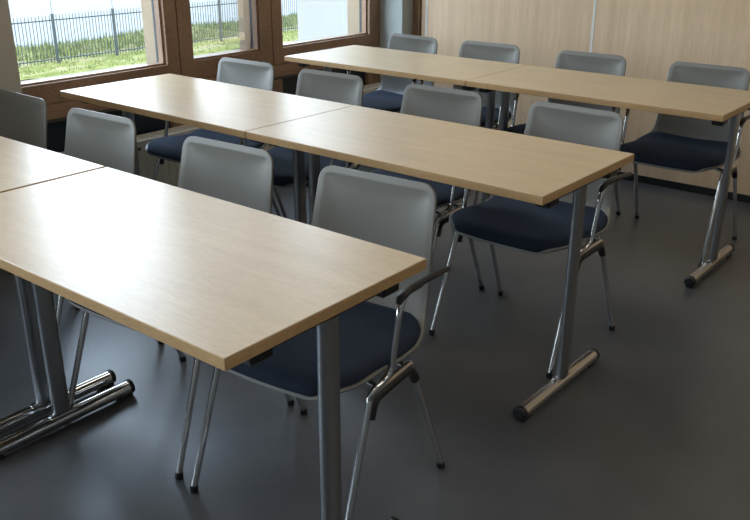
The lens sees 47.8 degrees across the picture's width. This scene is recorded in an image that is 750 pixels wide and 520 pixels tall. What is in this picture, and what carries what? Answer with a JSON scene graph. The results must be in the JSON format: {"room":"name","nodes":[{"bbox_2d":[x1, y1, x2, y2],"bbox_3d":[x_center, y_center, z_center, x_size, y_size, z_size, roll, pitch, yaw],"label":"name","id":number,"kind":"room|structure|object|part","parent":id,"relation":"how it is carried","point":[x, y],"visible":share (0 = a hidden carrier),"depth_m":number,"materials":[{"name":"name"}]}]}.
{"room":"classroom","nodes":[
{"label":"classroom","id":0,"kind":"room"},
{"bbox_2d":[0,0,21,93],"bbox_3d":[-1.853,-1.251,3.336,0.288,2.750,0.629,17,27,35],"label":"wall pillar","id":1,"kind":"structure","parent":0,"point":[9,70],"depth_m":3.62,"materials":[{"name":"grey paint"}]},
{"bbox_2d":[46,0,379,152],"bbox_3d":[-2.797,-0.903,2.463,0.216,3.050,9.100,17,27,35],"label":"wall","id":2,"kind":"structure","parent":0,"point":[286,75],"depth_m":4.59,"materials":[{"name":"pale grey plaster"},{"name":"brown wood"},{"name":"clear glass"}]},
{"bbox_2d":[21,0,180,103],"bbox_3d":[-1.462,-1.827,3.905,0.232,2.102,1.025,17,27,35],"label":"window","id":3,"kind":"structure","parent":2,"relation":"in","point":[163,11],"depth_m":4.40,"materials":[{"name":"brown wood"}]},
{"bbox_3d":[-1.074,-0.628,4.735,0.031,0.556,0.130,17,27,35],"label":"window post","id":4,"kind":"part","parent":2,"relation":"part of","materials":[{"name":"brown wood"}]},
{"bbox_3d":[-0.865,-0.742,5.020,0.025,0.556,2.770,17,27,35],"label":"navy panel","id":5,"kind":"part","parent":2,"relation":"part of","materials":[{"name":"brown wood"}]},
{"bbox_3d":[-0.853,-1.045,4.888,0.064,0.072,2.770,17,27,35],"label":"window rail","id":6,"kind":"part","parent":2,"relation":"part of","materials":[{"name":"brown wood"}]},
{"bbox_2d":[175,0,272,77],"bbox_3d":[-0.919,-2.078,4.532,0.232,2.102,0.692,17,27,35],"label":"window","id":7,"kind":"structure","parent":2,"relation":"in","point":[258,28],"depth_m":4.88,"materials":[{"name":"brown wood"}]},
{"bbox_3d":[-0.884,-1.994,4.538,0.001,1.741,0.494,17,27,35],"label":"glass pane","id":8,"kind":"part","parent":7,"relation":"part of","materials":[{"name":"clear glass"}]},
{"bbox_3d":[-0.623,-0.837,5.256,0.031,0.556,0.140,17,27,35],"label":"window post","id":9,"kind":"part","parent":2,"relation":"part of","materials":[{"name":"brown wood"}]},
{"bbox_2d":[270,0,379,64],"bbox_3d":[-0.375,-2.329,5.161,0.232,2.102,1.030,17,27,35],"label":"window","id":10,"kind":"structure","parent":2,"relation":"in","point":[368,35],"depth_m":5.48,"materials":[{"name":"brown wood"}]},
{"bbox_3d":[-0.016,-1.117,5.959,0.031,0.556,0.130,17,27,35],"label":"window post","id":11,"kind":"part","parent":2,"relation":"part of","materials":[{"name":"brown wood"}]},
{"bbox_2d":[0,164,749,519],"bbox_3d":[-0.068,1.225,1.074,7.361,0.150,9.275,17,27,35],"label":"floor","id":12,"kind":"structure","parent":0,"point":[658,427],"depth_m":2.72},
{"bbox_2d":[0,89,46,273],"bbox_3d":[-1.567,-0.198,3.299,0.554,0.824,0.537,17,28,36],"label":"armchair","id":13,"kind":"object","parent":12,"relation":"on","point":[23,118],"visible":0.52,"depth_m":3.36,"materials":[{"name":"grey plastic"}]},
{"bbox_2d":[0,136,115,434],"bbox_3d":[-1.483,0.011,2.865,1.198,0.761,0.600,17,27,35],"label":"folding table","id":14,"kind":"object","parent":12,"relation":"on","point":[22,165],"visible":0.64,"depth_m":2.60,"materials":[{"name":"brown wood"}]},
{"bbox_3d":[-1.041,0.139,2.548,0.028,0.663,0.055,17,27,35],"label":"leg","id":15,"kind":"part","parent":14,"relation":"part of","materials":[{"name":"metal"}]},
{"bbox_2d":[56,108,163,343],"bbox_3d":[-1.132,-0.062,2.963,0.554,0.824,0.537,15,26,33],"label":"armchair","id":16,"kind":"object","parent":12,"relation":"on","point":[103,139],"visible":0.33,"depth_m":3.03,"materials":[{"name":"grey plastic"}]},
{"bbox_3d":[-1.045,0.248,2.765,0.019,0.381,0.151,13,25,30],"label":"leg","id":17,"kind":"part","parent":16,"relation":"part of","materials":[{"name":"metal"}]},
{"bbox_2d":[59,125,274,186],"bbox_3d":[-1.091,-0.498,4.602,0.123,0.412,1.460,17,27,35],"label":"radiator","id":18,"kind":"object","parent":12,"relation":"on","point":[168,173],"visible":0.06,"depth_m":4.47,"materials":[{"name":"beige metal"}]},
{"bbox_2d":[59,125,200,153],"bbox_3d":[-1.092,-0.675,4.532,0.121,0.030,1.460,17,27,35],"label":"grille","id":19,"kind":"object","parent":18,"relation":"attached to","point":[143,139],"depth_m":4.47,"materials":[{"name":"beige metal"}]},
{"bbox_3d":[-1.090,-0.538,4.585,0.121,0.300,1.460,17,27,35],"label":"convector panel","id":20,"kind":"part","parent":18,"relation":"part of","materials":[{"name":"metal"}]},
{"bbox_2d":[66,136,293,479],"bbox_3d":[-0.609,0.101,2.563,0.554,0.824,0.537,15,26,32],"label":"armchair","id":21,"kind":"object","parent":12,"relation":"on","point":[233,173],"visible":0.3,"depth_m":2.62,"materials":[{"name":"grey plastic"}]},
{"bbox_3d":[-0.921,0.302,2.630,0.019,0.381,0.151,17,27,36],"label":"leg","id":22,"kind":"part","parent":21,"relation":"part of","materials":[{"name":"metal"}]},
{"bbox_3d":[-0.726,0.196,2.886,0.019,0.389,0.173,13,25,29],"label":"leg","id":23,"kind":"part","parent":21,"relation":"part of","materials":[{"name":"metal"}]},
{"bbox_3d":[-0.518,0.409,2.366,0.019,0.381,0.151,13,25,29],"label":"leg","id":24,"kind":"part","parent":21,"relation":"part of","materials":[{"name":"metal"}]},
{"bbox_3d":[-0.322,0.303,2.621,0.019,0.389,0.173,17,27,35],"label":"leg","id":25,"kind":"part","parent":21,"relation":"part of","materials":[{"name":"metal"}]},
{"bbox_2d":[60,73,353,223],"bbox_3d":[-0.738,-0.336,3.733,1.198,0.761,0.600,17,27,36],"label":"folding table","id":26,"kind":"object","parent":12,"relation":"on","point":[225,108],"visible":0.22,"depth_m":3.48,"materials":[{"name":"brown wood"}]},
{"bbox_3d":[-1.163,-0.473,4.070,0.028,0.663,0.055,17,27,36],"label":"leg","id":27,"kind":"part","parent":26,"relation":"part of","materials":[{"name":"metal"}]},
{"bbox_3d":[-0.300,-0.206,3.410,0.028,0.663,0.055,17,27,36],"label":"leg","id":28,"kind":"part","parent":26,"relation":"part of","materials":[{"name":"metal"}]},
{"bbox_2d":[0,167,426,519],"bbox_3d":[-0.540,0.295,2.164,1.198,0.761,0.600,17,27,35],"label":"folding table","id":29,"kind":"object","parent":12,"relation":"on","point":[223,284],"visible":1,"depth_m":1.88,"materials":[{"name":"brown wood"}]},
{"bbox_3d":[-0.969,0.160,2.495,0.028,0.663,0.055,17,27,35],"label":"leg","id":30,"kind":"part","parent":29,"relation":"part of","materials":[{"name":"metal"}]},
{"bbox_3d":[-0.097,0.423,1.846,0.028,0.663,0.055,17,27,35],"label":"leg","id":31,"kind":"part","parent":29,"relation":"part of","materials":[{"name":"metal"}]},
{"bbox_2d":[145,57,281,216],"bbox_3d":[-0.794,-0.522,4.111,0.554,0.824,0.537,16,27,35],"label":"armchair","id":32,"kind":"object","parent":12,"relation":"on","point":[247,73],"visible":0.4,"depth_m":4.14,"materials":[{"name":"blue fabric"}]},
{"bbox_3d":[-1.107,-0.325,4.191,0.019,0.381,0.151,19,28,38],"label":"leg","id":33,"kind":"part","parent":32,"relation":"part of","materials":[{"name":"metal"}]},
{"bbox_3d":[-0.508,-0.314,4.157,0.019,0.389,0.173,18,28,38],"label":"leg","id":34,"kind":"part","parent":32,"relation":"part of","materials":[{"name":"metal"}]},
{"bbox_2d":[242,69,363,224],"bbox_3d":[-0.362,-0.391,3.789,0.554,0.824,0.537,16,27,35],"label":"armchair","id":35,"kind":"object","parent":12,"relation":"on","point":[317,84],"visible":0.32,"depth_m":3.81,"materials":[{"name":"grey plastic"}]},
{"bbox_3d":[-0.467,-0.297,4.116,0.019,0.389,0.173,14,26,31],"label":"leg","id":36,"kind":"part","parent":35,"relation":"part of","materials":[{"name":"metal"}]},
{"bbox_2d":[190,165,450,519],"bbox_3d":[-0.145,0.230,2.243,0.554,0.824,0.537,14,26,31],"label":"armchair","id":37,"kind":"object","parent":12,"relation":"on","point":[377,334],"visible":0.66,"depth_m":2.23,"materials":[{"name":"grey plastic"}]},
{"bbox_3d":[-0.457,0.434,2.306,0.019,0.381,0.151,17,27,35],"label":"leg","id":38,"kind":"part","parent":37,"relation":"part of","materials":[{"name":"metal"}]},
{"bbox_3d":[-0.266,0.326,2.564,0.019,0.389,0.173,13,25,28],"label":"leg","id":39,"kind":"part","parent":37,"relation":"part of","materials":[{"name":"metal"}]},
{"bbox_3d":[-0.048,0.538,2.048,0.019,0.381,0.151,12,25,28],"label":"leg","id":40,"kind":"part","parent":37,"relation":"part of","materials":[{"name":"metal"}]},
{"bbox_3d":[0.142,0.431,2.306,0.019,0.389,0.173,16,27,35],"label":"leg","id":41,"kind":"part","parent":37,"relation":"part of","materials":[{"name":"metal"}]},
{"bbox_2d":[363,82,380,94],"bbox_3d":[-0.183,-0.917,5.652,0.123,0.412,0.840,17,27,35],"label":"radiator","id":42,"kind":"object","parent":12,"relation":"on","point":[368,88],"visible":0.02,"depth_m":5.73,"materials":[{"name":"beige metal"}]},
{"bbox_2d":[346,33,437,112],"bbox_3d":[0.048,-0.891,5.037,0.554,0.824,0.537,20,29,40],"label":"armchair","id":43,"kind":"object","parent":12,"relation":"on","point":[389,96],"visible":0.39,"depth_m":5.09,"materials":[{"name":"grey plastic"}]},
{"bbox_2d":[284,45,527,202],"bbox_3d":[0.149,-0.722,4.701,1.198,0.761,0.600,17,27,36],"label":"folding table","id":44,"kind":"object","parent":12,"relation":"on","point":[391,62],"visible":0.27,"depth_m":4.46,"materials":[{"name":"brown wood"}]},
{"bbox_3d":[-0.278,-0.858,5.035,0.028,0.663,0.055,17,27,36],"label":"leg","id":45,"kind":"part","parent":44,"relation":"part of","materials":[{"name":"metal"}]},
{"bbox_3d":[0.588,-0.593,4.380,0.028,0.663,0.055,17,27,36],"label":"leg","id":46,"kind":"part","parent":44,"relation":"part of","materials":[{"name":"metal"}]},
{"bbox_2d":[344,84,484,289],"bbox_3d":[0.119,-0.249,3.437,0.554,0.824,0.537,16,27,35],"label":"armchair","id":47,"kind":"object","parent":12,"relation":"on","point":[432,102],"visible":0.28,"depth_m":3.47,"materials":[{"name":"grey plastic"}]},
{"bbox_3d":[0.198,0.061,3.236,0.019,0.381,0.151,14,26,31],"label":"leg","id":48,"kind":"part","parent":47,"relation":"part of","materials":[{"name":"metal"}]},
{"bbox_3d":[0.405,-0.041,3.484,0.019,0.389,0.173,18,28,38],"label":"leg","id":49,"kind":"part","parent":47,"relation":"part of","materials":[{"name":"metal"}]},
{"bbox_2d":[245,106,633,422],"bbox_3d":[0.188,-0.049,3.025,1.198,0.761,0.600,17,27,36],"label":"folding table","id":50,"kind":"object","parent":12,"relation":"on","point":[539,171],"visible":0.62,"depth_m":2.76,"materials":[{"name":"brown wood"}]},
{"bbox_3d":[-0.237,-0.186,3.362,0.028,0.663,0.055,17,27,36],"label":"leg","id":51,"kind":"part","parent":50,"relation":"part of","materials":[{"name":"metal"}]},
{"bbox_3d":[0.626,0.081,2.703,0.028,0.663,0.055,17,27,36],"label":"leg","id":52,"kind":"part","parent":50,"relation":"part of","materials":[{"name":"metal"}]},
{"bbox_2d":[420,40,519,204],"bbox_3d":[0.488,-0.764,4.721,0.554,0.824,0.537,16,27,35],"label":"armchair","id":53,"kind":"object","parent":12,"relation":"on","point":[507,53],"visible":0.34,"depth_m":4.76,"materials":[{"name":"grey plastic"}]},
{"bbox_3d":[0.567,-0.453,4.521,0.019,0.381,0.151,14,26,31],"label":"leg","id":54,"kind":"part","parent":53,"relation":"part of","materials":[{"name":"metal"}]},
{"bbox_2d":[429,101,632,378],"bbox_3d":[0.575,-0.112,3.098,0.554,0.824,0.537,18,28,37],"label":"armchair","id":55,"kind":"object","parent":12,"relation":"on","point":[517,225],"visible":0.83,"depth_m":3.07,"materials":[{"name":"blue fabric"}]},
{"bbox_3d":[0.263,0.080,3.191,0.019,0.381,0.151,20,29,40],"label":"leg","id":56,"kind":"part","parent":55,"relation":"part of","materials":[{"name":"metal"}]},
{"bbox_3d":[0.481,-0.019,3.429,0.019,0.389,0.173,16,27,34],"label":"leg","id":57,"kind":"part","parent":55,"relation":"part of","materials":[{"name":"metal"}]},
{"bbox_3d":[0.640,0.200,2.894,0.019,0.381,0.151,15,26,33],"label":"leg","id":58,"kind":"part","parent":55,"relation":"part of","materials":[{"name":"metal"}]},
{"bbox_3d":[0.859,0.101,3.133,0.019,0.389,0.173,20,29,40],"label":"leg","id":59,"kind":"part","parent":55,"relation":"part of","materials":[{"name":"metal"}]},
{"bbox_2d":[494,50,625,214],"bbox_3d":[0.968,-0.619,4.364,0.554,0.824,0.537,16,27,35],"label":"armchair","id":60,"kind":"object","parent":12,"relation":"on","point":[566,59],"visible":0.23,"depth_m":4.42,"materials":[{"name":"grey plastic"}]},
{"bbox_3d":[1.254,-0.411,4.411,0.019,0.389,0.173,18,28,38],"label":"leg","id":61,"kind":"part","parent":60,"relation":"part of","materials":[{"name":"metal"}]},
{"bbox_2d":[465,65,749,287],"bbox_3d":[1.079,-0.437,3.998,1.198,0.761,0.600,17,27,36],"label":"folding table","id":62,"kind":"object","parent":12,"relation":"on","point":[718,105],"visible":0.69,"depth_m":3.74,"materials":[{"name":"brown wood"}]},
{"bbox_3d":[0.652,-0.574,4.332,0.028,0.663,0.055,17,27,36],"label":"leg","id":63,"kind":"part","parent":62,"relation":"part of","materials":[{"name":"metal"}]},
{"bbox_3d":[1.519,-0.308,3.677,0.028,0.663,0.055,17,27,36],"label":"leg","id":64,"kind":"part","parent":62,"relation":"part of","materials":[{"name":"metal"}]},
{"bbox_2d":[596,61,749,266],"bbox_3d":[1.441,-0.479,4.018,0.554,0.824,0.537,17,27,35],"label":"armchair","id":65,"kind":"object","parent":12,"relation":"on","point":[676,143],"visible":0.76,"depth_m":4.03,"materials":[{"name":"blue fabric"}]},
{"bbox_3d":[1.341,-0.386,4.347,0.019,0.389,0.173,15,26,32],"label":"leg","id":66,"kind":"part","parent":65,"relation":"part of","materials":[{"name":"metal"}]},
{"bbox_3d":[1.515,-0.168,3.816,0.019,0.381,0.151,15,26,32],"label":"leg","id":67,"kind":"part","parent":65,"relation":"part of","materials":[{"name":"metal"}]},
{"bbox_3d":[1.727,-0.269,4.060,0.019,0.389,0.173,19,28,39],"label":"leg","id":68,"kind":"part","parent":65,"relation":"part of","materials":[{"name":"metal"}]},
{"bbox_2d":[380,0,412,81],"bbox_3d":[0.121,-2.163,5.620,0.288,2.750,0.155,17,27,35],"label":"wall","id":69,"kind":"structure","parent":0,"point":[396,16],"depth_m":5.73,"materials":[{"name":"grey paint"}]},
{"bbox_2d":[421,0,749,194],"bbox_3d":[2.795,-1.427,3.805,7.111,2.750,0.201,17,27,35],"label":"wall","id":70,"kind":"structure","parent":0,"point":[651,36],"depth_m":4.94,"materials":[{"name":"brown wood"}]},
{"bbox_2d":[412,0,421,35],"bbox_3d":[0.292,-2.138,5.559,0.059,2.750,0.042,17,27,35],"label":"trim","id":71,"kind":"structure","parent":70,"relation":"attached to","point":[417,4],"depth_m":5.74,"materials":[{"name":"brown wood"}]},
{"bbox_3d":[0.339,-2.148,5.524,0.033,2.705,0.030,17,27,35],"label":"wall panel","id":72,"kind":"part","parent":70,"relation":"part of","materials":[{"name":"brown wood"}]},
{"bbox_3d":[0.827,-2.001,5.160,1.186,2.705,0.030,17,27,35],"label":"wall panel","id":73,"kind":"part","parent":70,"relation":"part of","materials":[{"name":"brown wood"}]},
{"bbox_3d":[1.765,-1.718,4.463,1.185,2.705,0.030,17,27,35],"label":"wall panel","id":74,"kind":"part","parent":70,"relation":"part of","materials":[{"name":"brown wood"}]},
{"bbox_2d":[617,171,749,202],"bbox_3d":[2.893,-0.103,4.136,6.720,0.045,0.026,17,27,35],"label":"baseboard","id":75,"kind":"structure","parent":70,"relation":"attached to","point":[642,179],"depth_m":4.94,"materials":[{"name":"black plastic"}]},
{"label":"outside","id":76,"kind":"structure","parent":0,"visible":0},
{"bbox_2d":[8,0,297,80],"bbox_3d":[-56.485,-23.981,68.032,143.700,0.001,280.000,17,27,35],"label":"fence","id":77,"kind":"object","parent":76,"point":[26,9],"depth_m":30.98,"materials":[{"name":"grey metal"}]},
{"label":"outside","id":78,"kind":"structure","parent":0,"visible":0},
{"bbox_2d":[15,12,297,79],"bbox_3d":[-3.228,-7.092,25.978,3.900,0.248,32.000,17,27,35],"label":"lawn","id":79,"kind":"structure","parent":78,"point":[53,72],"depth_m":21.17,"materials":[{"name":"green plant"}]},
{"bbox_2d":[12,0,297,66],"bbox_3d":[-5.151,-6.726,22.905,0.061,1.870,17.070,17,27,35],"label":"metal fence","id":80,"kind":"object","parent":79,"relation":"on","point":[219,4],"visible":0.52,"depth_m":21.21,"materials":[{"name":"grey metal"}]},
{"bbox_3d":[-8.098,-5.068,19.618,0.033,1.110,1.458,17,27,35],"label":"picket panel","id":81,"kind":"part","parent":80,"relation":"part of","materials":[{"name":"green paint"}]},
{"bbox_3d":[-7.620,-5.585,20.049,0.061,1.870,0.064,17,27,35],"label":"post","id":82,"kind":"part","parent":80,"relation":"part of","materials":[{"name":"grey metal"}]},
{"bbox_3d":[-7.096,-5.531,20.777,0.033,1.110,1.615,17,27,35],"label":"picket panel","id":83,"kind":"part","parent":80,"relation":"part of","materials":[{"name":"green paint"}]},
{"bbox_3d":[-6.569,-6.071,21.264,0.061,1.870,0.064,17,27,35],"label":"post","id":84,"kind":"part","parent":80,"relation":"part of","materials":[{"name":"grey metal"}]},
{"bbox_3d":[-6.023,-6.027,22.018,0.033,1.110,1.685,17,27,35],"label":"picket panel","id":85,"kind":"part","parent":80,"relation":"part of","materials":[{"name":"green paint"}]},
{"bbox_3d":[-4.924,-6.535,23.289,0.033,1.110,1.698,17,27,35],"label":"picket panel","id":86,"kind":"part","parent":80,"relation":"part of","materials":[{"name":"green paint"}]},
{"bbox_3d":[-4.371,-7.087,23.807,0.061,1.870,0.064,17,27,35],"label":"post","id":87,"kind":"part","parent":80,"relation":"part of","materials":[{"name":"grey metal"}]},
{"bbox_3d":[-3.809,-7.050,24.579,0.033,1.110,1.738,17,27,35],"label":"picket panel","id":88,"kind":"part","parent":80,"relation":"part of","materials":[{"name":"green paint"}]},
{"bbox_3d":[-2.673,-7.575,25.893,0.033,1.110,1.762,17,27,35],"label":"picket panel","id":89,"kind":"part","parent":80,"relation":"part of","materials":[{"name":"green paint"}]},
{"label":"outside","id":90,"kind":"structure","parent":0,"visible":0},
{"bbox_2d":[21,41,297,82],"bbox_3d":[1.626,-4.099,18.835,13.367,0.001,90.000,17,27,35],"label":"path","id":91,"kind":"structure","parent":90,"point":[291,41],"depth_m":19.52,"materials":[{"name":"grey concrete"}]},
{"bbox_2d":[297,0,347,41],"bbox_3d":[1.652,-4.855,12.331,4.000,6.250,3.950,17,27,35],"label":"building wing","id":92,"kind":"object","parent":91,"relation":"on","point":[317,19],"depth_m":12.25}
]}

